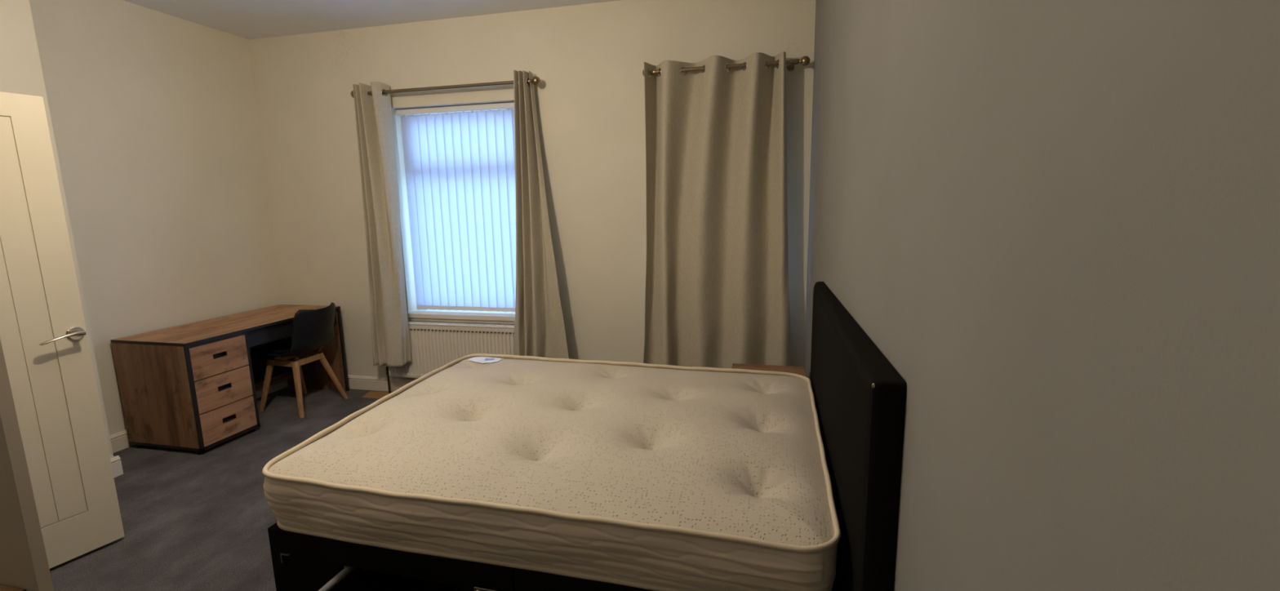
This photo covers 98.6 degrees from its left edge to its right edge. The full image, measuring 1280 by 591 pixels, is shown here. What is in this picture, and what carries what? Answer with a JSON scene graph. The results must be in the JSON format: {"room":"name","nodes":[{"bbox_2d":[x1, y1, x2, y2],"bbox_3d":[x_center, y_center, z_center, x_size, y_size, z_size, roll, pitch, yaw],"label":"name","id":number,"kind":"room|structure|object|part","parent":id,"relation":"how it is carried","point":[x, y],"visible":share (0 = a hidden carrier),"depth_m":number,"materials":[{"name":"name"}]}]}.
{"room":"bedroom","nodes":[
{"label":"bedroom","id":0,"kind":"room"},
{"bbox_2d":[0,338,53,590],"bbox_3d":[-2.535,-0.137,1.579,1.780,2.885,0.030,1,10,13],"label":"wall partition","id":1,"kind":"structure","parent":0,"point":[24,562],"depth_m":1.49,"materials":[{"name":"paint"}]},
{"bbox_2d":[0,91,124,568],"bbox_3d":[-2.585,0.212,2.123,0.108,1.987,0.690,3,10,25],"label":"door","id":2,"kind":"structure","parent":1,"relation":"in","point":[44,340],"depth_m":2.33,"materials":[{"name":"paint"}]},
{"bbox_3d":[-2.446,0.178,2.332,0.060,0.035,0.148,1,10,13],"label":"lever","id":3,"kind":"part","parent":2,"relation":"part of","materials":[{"name":"silver metal"}]},
{"bbox_3d":[-2.462,0.165,2.401,0.010,0.060,0.060,3,10,25],"label":"handle","id":4,"kind":"part","parent":2,"relation":"part of","materials":[{"name":"silver metal"}]},
{"bbox_2d":[0,0,113,457],"bbox_3d":[-3.776,-0.080,1.373,0.540,2.885,3.540,1,10,13],"label":"wall","id":5,"kind":"structure","parent":0,"point":[20,67],"depth_m":2.81,"materials":[{"name":"beige paint"}]},
{"bbox_2d":[110,455,123,478],"bbox_3d":[-3.216,1.105,2.636,0.021,0.115,1.285,1,10,13],"label":"baseboard","id":6,"kind":"structure","parent":5,"relation":"attached to","point":[116,463],"depth_m":3.23,"materials":[{"name":"white paint"}]},
{"bbox_2d":[29,0,282,435],"bbox_3d":[-3.354,-0.521,3.993,0.150,2.885,2.026,1,10,13],"label":"wall","id":7,"kind":"structure","parent":0,"point":[154,116],"depth_m":3.76,"materials":[{"name":"beige paint"}]},
{"bbox_2d":[109,379,288,453],"bbox_3d":[-3.269,0.864,4.103,0.021,0.115,1.626,1,10,13],"label":"baseboard","id":8,"kind":"structure","parent":7,"relation":"attached to","point":[119,441],"depth_m":3.61,"materials":[{"name":"white paint"}]},
{"bbox_2d":[49,386,392,590],"bbox_3d":[-1.371,1.302,1.961,5.310,0.120,5.916,1,10,13],"label":"floor","id":9,"kind":"structure","parent":0,"point":[191,521],"depth_m":2.83,"materials":[{"name":"grey carpet"}]},
{"bbox_2d":[0,584,26,590],"bbox_3d":[-1.957,1.087,1.424,0.445,0.500,0.398,1,10,13],"label":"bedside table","id":10,"kind":"object","parent":9,"relation":"on","point":[2,588],"visible":1,"depth_m":1.53,"materials":[{"name":"brown wood"}]},
{"bbox_2d":[110,304,349,454],"bbox_3d":[-2.921,0.546,4.095,0.604,0.732,1.264,1,10,13],"label":"desk","id":11,"kind":"object","parent":9,"relation":"on","point":[193,386],"visible":0.98,"depth_m":3.56,"materials":[{"name":"brown wood"}]},
{"bbox_3d":[-3.073,0.633,3.499,0.585,0.666,0.018,1,10,13],"label":"panel","id":12,"kind":"part","parent":11,"relation":"part of","materials":[{"name":"brown wood"}]},
{"bbox_3d":[-3.019,0.610,3.688,0.603,0.685,0.415,1,10,13],"label":"pedestal frame","id":13,"kind":"part","parent":11,"relation":"part of","materials":[{"name":"black wood"}]},
{"bbox_3d":[-2.738,0.400,3.585,0.016,0.209,0.372,1,10,13],"label":"drawer","id":14,"kind":"part","parent":11,"relation":"part of","materials":[{"name":"brown wood"}]},
{"bbox_3d":[-2.744,0.387,3.582,0.030,0.051,0.112,1,10,13],"label":"handle","id":15,"kind":"part","parent":11,"relation":"part of","materials":[{"name":"black"}]},
{"bbox_3d":[-2.734,0.614,3.620,0.016,0.209,0.372,1,10,13],"label":"drawer","id":16,"kind":"part","parent":11,"relation":"part of","materials":[{"name":"brown wood"}]},
{"bbox_3d":[-2.740,0.601,3.617,0.030,0.051,0.112,1,10,13],"label":"handle","id":17,"kind":"part","parent":11,"relation":"part of","materials":[{"name":"black"}]},
{"bbox_3d":[-2.730,0.828,3.656,0.016,0.209,0.372,1,10,13],"label":"drawer","id":18,"kind":"part","parent":11,"relation":"part of","materials":[{"name":"brown wood"}]},
{"bbox_3d":[-2.736,0.815,3.653,0.030,0.051,0.112,1,10,13],"label":"handle","id":19,"kind":"part","parent":11,"relation":"part of","materials":[{"name":"black metal"}]},
{"bbox_3d":[-3.164,0.448,4.342,0.012,0.573,0.827,1,10,13],"label":"panel","id":20,"kind":"part","parent":11,"relation":"part of","materials":[{"name":"black wood"}]},
{"bbox_3d":[-2.789,0.454,4.694,0.585,0.713,0.018,1,10,13],"label":"panel","id":21,"kind":"part","parent":11,"relation":"part of","materials":[{"name":"brown wood"}]},
{"bbox_2d":[250,302,347,417],"bbox_3d":[-2.644,0.470,4.284,0.534,0.810,0.469,1,10,13],"label":"desk chair","id":22,"kind":"object","parent":9,"relation":"on","point":[312,329],"visible":1,"depth_m":4.17,"materials":[{"name":"black plastic"}]},
{"bbox_3d":[-2.863,0.688,4.229,0.147,0.405,0.047,-3,10,-11],"label":"leg","id":23,"kind":"part","parent":22,"relation":"part of","materials":[{"name":"brown wood"}]},
{"bbox_3d":[-2.708,0.512,4.170,0.250,0.043,0.022,2,10,16],"label":"seat rail","id":24,"kind":"part","parent":22,"relation":"part of","materials":[{"name":"brown wood"}]},
{"bbox_3d":[-2.801,0.489,4.315,0.022,0.043,0.228,1,10,14],"label":"seat rail","id":25,"kind":"part","parent":22,"relation":"part of","materials":[{"name":"brown wood"}]},
{"bbox_3d":[-2.555,0.700,4.127,0.050,0.405,0.173,-8,12,-36],"label":"leg","id":26,"kind":"part","parent":22,"relation":"part of","materials":[{"name":"brown wood"}]},
{"bbox_3d":[-2.782,0.641,4.507,0.047,0.405,0.187,-3,10,-13],"label":"leg","id":27,"kind":"part","parent":22,"relation":"part of","materials":[{"name":"brown wood"}]},
{"bbox_3d":[-2.651,0.473,4.399,0.249,0.043,0.022,1,10,12],"label":"seat rail","id":28,"kind":"part","parent":22,"relation":"part of","materials":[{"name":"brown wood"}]},
{"bbox_3d":[-2.559,0.495,4.255,0.022,0.043,0.249,1,10,14],"label":"seat rail","id":29,"kind":"part","parent":22,"relation":"part of","materials":[{"name":"brown wood"}]},
{"bbox_3d":[-2.474,0.649,4.423,0.191,0.405,0.049,-5,10,-22],"label":"leg","id":30,"kind":"part","parent":22,"relation":"part of","materials":[{"name":"brown wood"}]},
{"bbox_2d":[361,391,389,399],"bbox_3d":[-2.133,0.824,4.548,0.332,0.005,0.154,1,10,13],"label":"scrap","id":31,"kind":"object","parent":9,"relation":"on","point":[371,394],"visible":0.55,"depth_m":4.55,"materials":[{"name":"brown"}]},
{"bbox_2d":[267,522,835,590],"bbox_3d":[-0.266,0.951,2.357,1.977,0.405,1.815,1,10,13],"label":"bed","id":32,"kind":"object","parent":9,"relation":"on","point":[300,562],"visible":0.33,"depth_m":1.87,"materials":[{"name":"black fabric"}]},
{"bbox_3d":[-1.259,0.936,1.957,0.036,0.037,0.006,1,10,13],"label":"corner trim","id":33,"kind":"part","parent":32,"relation":"part of","materials":[{"name":"silver metal"}]},
{"bbox_3d":[-0.773,1.032,2.000,0.448,0.240,0.872,1,10,13],"label":"drawer","id":34,"kind":"part","parent":32,"relation":"part of","materials":[{"name":"black fabric"}]},
{"bbox_3d":[-0.429,0.942,1.724,0.203,0.028,0.003,1,10,15],"label":"link plate","id":35,"kind":"part","parent":32,"relation":"part of","materials":[{"name":"silver metal"}]},
{"bbox_2d":[262,353,840,590],"bbox_3d":[-0.269,0.598,2.433,2.098,0.264,1.636,1,10,13],"label":"mattress","id":36,"kind":"object","parent":32,"relation":"on","point":[644,476],"visible":1,"depth_m":1.84,"materials":[{"name":"beige fabric"}]},
{"bbox_2d":[731,363,806,377],"bbox_3d":[0.774,0.720,3.347,0.445,0.500,0.395,1,10,13],"label":"bedside table","id":37,"kind":"object","parent":9,"relation":"on","point":[801,371],"visible":0.14,"depth_m":3.43,"materials":[{"name":"brown wood"}]},
{"bbox_2d":[810,281,905,590],"bbox_3d":[0.759,0.608,2.140,0.079,1.116,1.693,1,10,13],"label":"headboard","id":38,"kind":"object","parent":9,"relation":"on","point":[860,396],"visible":0.94,"depth_m":1.42,"materials":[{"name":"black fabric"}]},
{"bbox_2d":[123,0,617,39],"bbox_3d":[-1.424,-1.662,1.471,5.310,0.120,5.916,1,10,13],"label":"ceiling","id":39,"kind":"structure","parent":0,"point":[246,19],"depth_m":3.84,"materials":[{"name":"paint"}]},
{"bbox_2d":[248,0,815,379],"bbox_3d":[-0.865,-0.614,4.285,4.860,2.885,0.300,1,10,13],"label":"wall","id":40,"kind":"structure","parent":0,"point":[588,60],"depth_m":4.04,"materials":[{"name":"beige paint"}]},
{"bbox_2d":[347,375,415,391],"bbox_3d":[-0.974,0.776,4.379,4.360,0.115,0.021,1,10,13],"label":"baseboard","id":41,"kind":"structure","parent":40,"relation":"attached to","point":[355,382],"depth_m":4.67,"materials":[{"name":"white paint"}]},
{"bbox_2d":[351,75,540,97],"bbox_3d":[-1.440,-1.519,4.049,1.542,0.067,0.119,1,10,13],"label":"curtain rod","id":42,"kind":"object","parent":40,"relation":"attached to","point":[535,80],"visible":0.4,"depth_m":3.98,"materials":[{"name":"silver metal"}]},
{"bbox_2d":[352,81,411,367],"bbox_3d":[-2.016,-0.508,4.273,0.336,2.184,0.218,1,10,13],"label":"curtain","id":43,"kind":"object","parent":42,"relation":"hanging from","point":[390,335],"visible":0.98,"depth_m":4.23,"materials":[{"name":"beige fabric"}]},
{"bbox_2d":[513,70,568,359],"bbox_3d":[-0.753,-0.492,3.992,0.466,2.177,0.201,-1,9,3],"label":"curtain","id":44,"kind":"object","parent":42,"relation":"hanging from","point":[540,331],"visible":0.97,"depth_m":3.97,"materials":[{"name":"beige fabric"}]},
{"bbox_2d":[386,321,514,393],"bbox_3d":[-1.483,0.525,4.412,1.259,0.619,0.107,1,10,13],"label":"radiator","id":45,"kind":"object","parent":40,"relation":"attached to","point":[433,345],"visible":0.53,"depth_m":4.35,"materials":[{"name":"white metal"}]},
{"bbox_2d":[408,321,514,328],"bbox_3d":[-1.469,0.229,4.343,1.212,0.013,0.078,1,10,13],"label":"grille","id":46,"kind":"object","parent":45,"relation":"attached to","point":[411,324],"depth_m":4.32,"materials":[{"name":"white metal"}]},
{"bbox_2d":[406,108,514,311],"bbox_3d":[-1.322,-0.665,4.410,1.120,1.617,0.072,1,10,13],"label":"window","id":47,"kind":"structure","parent":40,"relation":"in","point":[509,108],"depth_m":4.28,"materials":[{"name":"white plastic"}]},
{"bbox_2d":[395,102,515,312],"bbox_3d":[-1.345,-0.656,4.314,1.104,1.589,0.044,1,10,13],"label":"vertical blind","id":48,"kind":"object","parent":47,"relation":"attached to","point":[460,168],"visible":0.87,"depth_m":4.32,"materials":[{"name":"fabric"}]},
{"bbox_3d":[-1.359,-1.420,4.187,1.104,0.039,0.044,1,10,13],"label":"head rail","id":49,"kind":"part","parent":48,"relation":"part of","materials":[{"name":"white plastic"}]},
{"bbox_2d":[407,309,515,324],"bbox_3d":[-1.334,0.173,4.433,1.190,0.067,0.186,1,10,13],"label":"trim","id":50,"kind":"structure","parent":40,"relation":"attached to","point":[427,315],"depth_m":4.39,"materials":[{"name":"white paint"}]},
{"bbox_2d":[642,55,809,75],"bbox_3d":[0.545,-1.478,3.584,1.074,0.067,0.119,1,10,13],"label":"curtain rod","id":51,"kind":"object","parent":40,"relation":"attached to","point":[805,60],"visible":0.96,"depth_m":3.53,"materials":[{"name":"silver metal"}]},
{"bbox_2d":[643,51,790,368],"bbox_3d":[0.511,-0.452,3.719,1.041,2.188,0.166,1,10,13],"label":"curtain","id":52,"kind":"object","parent":51,"relation":"hanging from","point":[717,290],"visible":0.9,"depth_m":3.69,"materials":[{"name":"beige fabric"}]},
{"bbox_2d":[804,0,1279,590],"bbox_3d":[0.676,-0.133,1.206,0.150,2.885,5.671,1,10,12],"label":"wall","id":53,"kind":"structure","parent":0,"point":[1057,222],"depth_m":0.61,"materials":[{"name":"grey paint"}]}
]}

